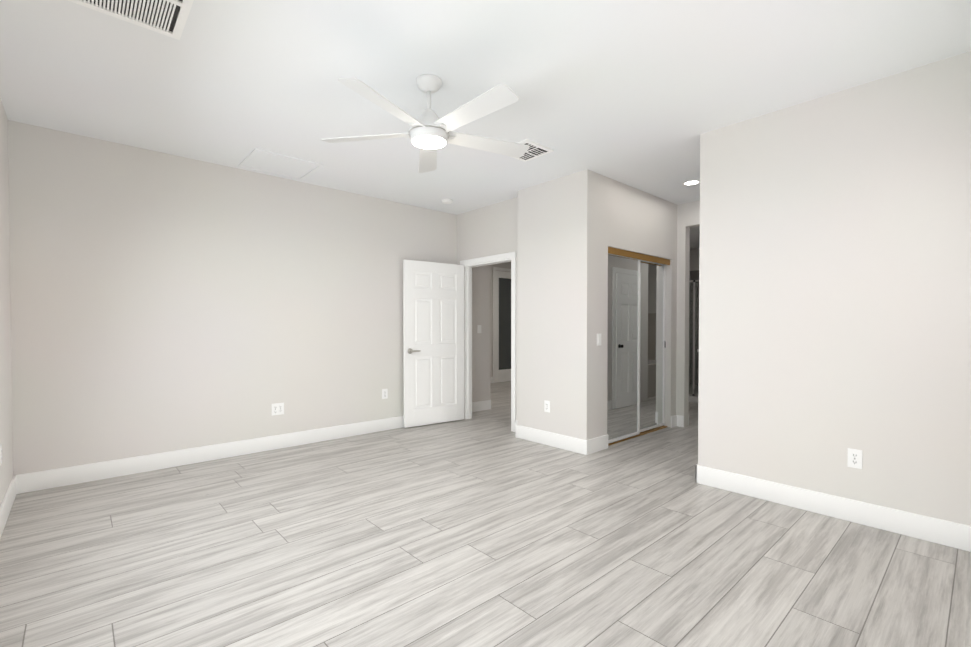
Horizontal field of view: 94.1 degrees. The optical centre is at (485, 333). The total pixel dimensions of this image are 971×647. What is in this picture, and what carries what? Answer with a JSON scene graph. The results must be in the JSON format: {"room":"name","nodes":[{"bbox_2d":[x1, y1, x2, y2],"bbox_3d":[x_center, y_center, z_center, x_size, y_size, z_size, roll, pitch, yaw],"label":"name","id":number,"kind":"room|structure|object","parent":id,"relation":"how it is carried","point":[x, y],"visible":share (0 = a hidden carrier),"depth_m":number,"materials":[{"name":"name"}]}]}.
{"room":"empty bedroom","nodes":[
{"label":"empty bedroom","id":0,"kind":"room"},
{"bbox_2d":[0,98,12,505],"bbox_3d":[-1.842,-0.155,1.416,0.120,2.720,5.174,-1,1,-42],"label":"wall","id":1,"kind":"structure","parent":0,"point":[6,442],"depth_m":3.03,"materials":[{"name":"paint"}]},
{"bbox_2d":[0,444,1,465],"bbox_3d":[-2.951,0.739,2.753,0.008,0.117,0.072,-1,1,-42],"label":"electrical outlet","id":2,"kind":"object","parent":1,"relation":"attached to","point":[0,454],"visible":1,"depth_m":2.74,"materials":[{"name":"white plastic"}]},
{"bbox_2d":[0,475,19,538],"bbox_3d":[-1.791,1.134,1.481,0.016,0.140,4.934,-1,1,-42],"label":"baseboard","id":3,"kind":"structure","parent":1,"relation":"attached to","point":[14,487],"depth_m":2.96,"materials":[{"name":"white wood"}]},
{"bbox_2d":[8,120,456,475],"bbox_3d":[-1.955,-0.204,4.719,4.140,2.720,0.120,-1,1,-42],"label":"wall","id":4,"kind":"structure","parent":0,"point":[161,302],"depth_m":4.01,"materials":[{"name":"paint"}]},
{"bbox_2d":[19,416,403,493],"bbox_3d":[-1.889,1.087,4.688,4.110,0.140,0.044,-1,1,-42],"label":"baseboard","id":5,"kind":"structure","parent":4,"relation":"attached to","point":[53,478],"depth_m":4.02,"materials":[{"name":"white wood"}]},
{"bbox_2d":[271,403,283,415],"bbox_3d":[-2.082,0.759,4.533,0.118,0.117,0.008,-1,1,-42],"label":"electrical outlet","id":6,"kind":"object","parent":4,"relation":"attached to","point":[277,408],"visible":1,"depth_m":4.53,"materials":[{"name":"white plastic"}]},
{"bbox_2d":[382,389,387,398],"bbox_3d":[-1.188,0.714,5.339,0.072,0.117,0.008,-1,1,-42],"label":"electrical outlet","id":7,"kind":"object","parent":4,"relation":"attached to","point":[384,393],"visible":1,"depth_m":5.33,"materials":[{"name":"white plastic"}]},
{"bbox_2d":[472,265,489,401],"bbox_3d":[-0.253,-0.230,6.498,0.772,2.720,0.120,-1,1,-42],"label":"wall","id":8,"kind":"structure","parent":0,"point":[481,340],"depth_m":6.59,"materials":[{"name":"paint"}]},
{"bbox_2d":[477,325,480,332],"bbox_3d":[-0.086,-0.061,6.564,0.072,0.117,0.010,-1,1,-42],"label":"light switch","id":9,"kind":"object","parent":8,"relation":"attached to","point":[478,328],"visible":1,"depth_m":6.55,"materials":[{"name":"white plastic"}]},
{"bbox_2d":[472,400,490,411],"bbox_3d":[-0.163,1.060,6.507,0.652,0.140,0.016,-1,1,-42],"label":"baseboard","id":10,"kind":"structure","parent":8,"relation":"attached to","point":[481,405],"depth_m":6.59,"materials":[{"name":"white wood"}]},
{"bbox_2d":[0,381,970,646],"bbox_3d":[0.708,1.194,5.554,9.800,0.100,8.100,-1,1,-42],"label":"floor","id":11,"kind":"structure","parent":0,"point":[484,529],"depth_m":2.40,"materials":[{"name":"grey tile"}]},
{"bbox_2d":[689,270,698,402],"bbox_3d":[3.968,-0.038,7.697,1.455,2.300,1.655,-1,1,-42],"label":"shower enclosure","id":12,"kind":"object","parent":11,"relation":"on","point":[693,333],"visible":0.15,"depth_m":7.75,"materials":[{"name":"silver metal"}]},
{"bbox_2d":[0,0,970,249],"bbox_3d":[0.708,-1.626,5.512,9.800,0.100,8.100,-1,1,-42],"label":"ceiling","id":13,"kind":"structure","parent":0,"point":[642,95],"depth_m":2.68,"materials":[{"name":"paint"}]},
{"bbox_2d":[68,0,193,39],"bbox_3d":[-1.606,-1.516,1.901,0.622,0.012,0.620,-1,1,-42],"label":"ceiling vent","id":14,"kind":"object","parent":13,"relation":"in","point":[167,17],"visible":0.98,"depth_m":2.13,"materials":[{"name":"white metal"}]},
{"bbox_2d":[238,148,322,179],"bbox_3d":[-1.900,-1.551,4.182,0.575,0.010,0.560,-1,1,-42],"label":"frame","id":15,"kind":"object","parent":13,"relation":"attached to","point":[260,160],"visible":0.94,"depth_m":4.15,"materials":[{"name":"paint"}]},
{"bbox_2d":[321,74,528,172],"bbox_3d":[-0.309,-1.349,2.723,1.330,0.372,1.282,-1,1,-42],"label":"ceiling fan","id":16,"kind":"object","parent":13,"relation":"hanging from","point":[429,133],"visible":1,"depth_m":2.68,"materials":[{"name":"white"}]},
{"bbox_2d":[442,198,452,203],"bbox_3d":[-0.452,-1.555,5.328,0.132,0.036,0.132,-1,1,-42],"label":"smoke detector","id":17,"kind":"object","parent":13,"relation":"attached to","point":[447,201],"visible":1,"depth_m":5.29,"materials":[{"name":"white plastic"}]},
{"bbox_2d":[510,139,553,161],"bbox_3d":[0.343,-1.542,3.829,0.330,0.017,0.330,-1,1,-42],"label":"ceiling vent","id":18,"kind":"object","parent":13,"relation":"in","point":[535,150],"visible":0.5,"depth_m":3.80,"materials":[{"name":"white metal"}]},
{"bbox_2d":[682,180,699,185],"bbox_3d":[2.136,-1.559,4.687,0.190,0.008,0.190,-1,1,-42],"label":"recessed light","id":19,"kind":"object","parent":13,"relation":"in","point":[690,182],"visible":0.94,"depth_m":4.68,"materials":[{"name":"white"}]},
{"bbox_2d":[457,197,517,419],"bbox_3d":[0.036,-0.218,5.691,0.120,2.720,1.465,-1,1,-42],"label":"wall","id":20,"kind":"structure","parent":0,"point":[490,230],"depth_m":5.55,"materials":[{"name":"paint"}]},
{"bbox_2d":[460,252,515,431],"bbox_3d":[0.060,0.095,5.670,0.156,2.095,1.019,-1,1,-42],"label":"door frame","id":21,"kind":"structure","parent":20,"relation":"attached to","point":[492,259],"depth_m":5.88,"materials":[{"name":"white wood"}]},
{"bbox_2d":[403,259,463,427],"bbox_3d":[-0.628,0.123,5.673,0.869,2.015,0.147,-1,1,-37],"label":"bedroom door","id":22,"kind":"structure","parent":21,"relation":"attached to","point":[433,336],"depth_m":5.63,"materials":[{"name":"white wood"}]},
{"bbox_2d":[490,262,510,376],"bbox_3d":[0.113,-0.280,9.861,4.520,2.720,0.120,-1,1,-42],"label":"wall","id":23,"kind":"structure","parent":0,"point":[507,265],"depth_m":9.80,"materials":[{"name":"paint"}]},
{"bbox_2d":[493,267,510,382],"bbox_3d":[0.472,-0.182,10.046,0.820,2.510,0.085,-1,1,-42],"label":"entry door","id":24,"kind":"structure","parent":23,"relation":"in","point":[501,325],"depth_m":9.97,"materials":[{"name":"white"}]},
{"bbox_2d":[597,174,676,436],"bbox_3d":[1.685,-0.208,5.040,1.693,2.720,0.120,-1,1,-42],"label":"wall","id":25,"kind":"structure","parent":0,"point":[631,219],"depth_m":4.88,"materials":[{"name":"paint"}]},
{"bbox_2d":[597,333,600,345],"bbox_3d":[1.120,0.060,4.446,0.072,0.117,0.010,-1,1,-42],"label":"light switch","id":26,"kind":"object","parent":25,"relation":"attached to","point":[598,339],"visible":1,"depth_m":4.44,"materials":[{"name":"white plastic"}]},
{"bbox_2d":[592,434,607,452],"bbox_3d":[1.113,1.090,4.451,0.328,0.140,0.016,-1,1,-42],"label":"baseboard","id":27,"kind":"structure","parent":25,"relation":"attached to","point":[600,443],"depth_m":4.45,"materials":[{"name":"white wood"}]},
{"bbox_2d":[607,254,639,443],"bbox_3d":[1.460,0.144,4.835,0.712,1.980,0.024,-1,1,-42],"label":"mirror","id":28,"kind":"object","parent":25,"relation":"attached to","point":[623,390],"visible":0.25,"depth_m":4.85,"materials":[{"name":"white mirror"}]},
{"bbox_2d":[608,247,669,445],"bbox_3d":[1.695,0.133,5.061,1.374,2.036,0.090,-1,1,-42],"label":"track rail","id":29,"kind":"object","parent":25,"relation":"attached to","point":[625,253],"visible":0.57,"depth_m":5.00,"materials":[{"name":"brown wood"}]},
{"bbox_2d":[640,260,665,431],"bbox_3d":[1.924,0.138,5.295,0.712,1.980,0.024,-1,1,-42],"label":"mirror","id":30,"kind":"object","parent":25,"relation":"attached to","point":[652,342],"visible":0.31,"depth_m":5.33,"materials":[{"name":"white mirror"}]},
{"bbox_2d":[676,200,699,426],"bbox_3d":[2.303,-0.218,5.709,0.120,2.720,2.618,-1,1,-42],"label":"wall","id":31,"kind":"structure","parent":0,"point":[688,216],"depth_m":5.52,"materials":[{"name":"paint"}]},
{"bbox_2d":[689,249,698,270],"bbox_3d":[4.139,-0.262,8.687,0.120,2.720,7.020,-1,1,-42],"label":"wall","id":32,"kind":"structure","parent":0,"point":[694,259],"depth_m":8.71,"materials":[{"name":"paint"}]},
{"bbox_2d":[698,130,715,467],"bbox_3d":[2.403,-0.195,4.116,1.867,2.720,0.120,-1,1,-42],"label":"wall","id":33,"kind":"structure","parent":0,"point":[707,257],"depth_m":3.49,"materials":[{"name":"paint"}]},
{"bbox_2d":[517,51,970,525],"bbox_3d":[1.681,-0.188,3.652,0.174,2.720,3.768,-1,1,-42],"label":"wall","id":34,"kind":"structure","parent":0,"point":[843,279],"depth_m":2.93,"materials":[{"name":"paint"}]},
{"bbox_2d":[544,400,549,411],"bbox_3d":[0.637,0.757,4.685,0.008,0.117,0.072,-1,1,-42],"label":"electrical outlet","id":35,"kind":"object","parent":34,"relation":"attached to","point":[546,406],"visible":1,"depth_m":4.68,"materials":[{"name":"white plastic"}]},
{"bbox_2d":[515,423,591,454],"bbox_3d":[0.656,1.087,4.666,0.019,0.140,0.948,-1,1,-42],"label":"baseboard","id":36,"kind":"structure","parent":34,"relation":"attached to","point":[573,444],"depth_m":4.59,"materials":[{"name":"white wood"}]},
{"bbox_2d":[695,464,970,551],"bbox_3d":[2.229,1.113,2.940,0.040,0.140,1.650,-1,1,-42],"label":"baseboard","id":37,"kind":"structure","parent":34,"relation":"attached to","point":[938,531],"depth_m":2.86,"materials":[{"name":"white wood"}]},
{"bbox_2d":[847,448,861,468],"bbox_3d":[2.313,0.784,2.831,0.008,0.117,0.072,-1,1,-42],"label":"electrical outlet","id":38,"kind":"object","parent":34,"relation":"attached to","point":[854,458],"visible":1,"depth_m":2.83,"materials":[{"name":"white plastic"}]}
]}

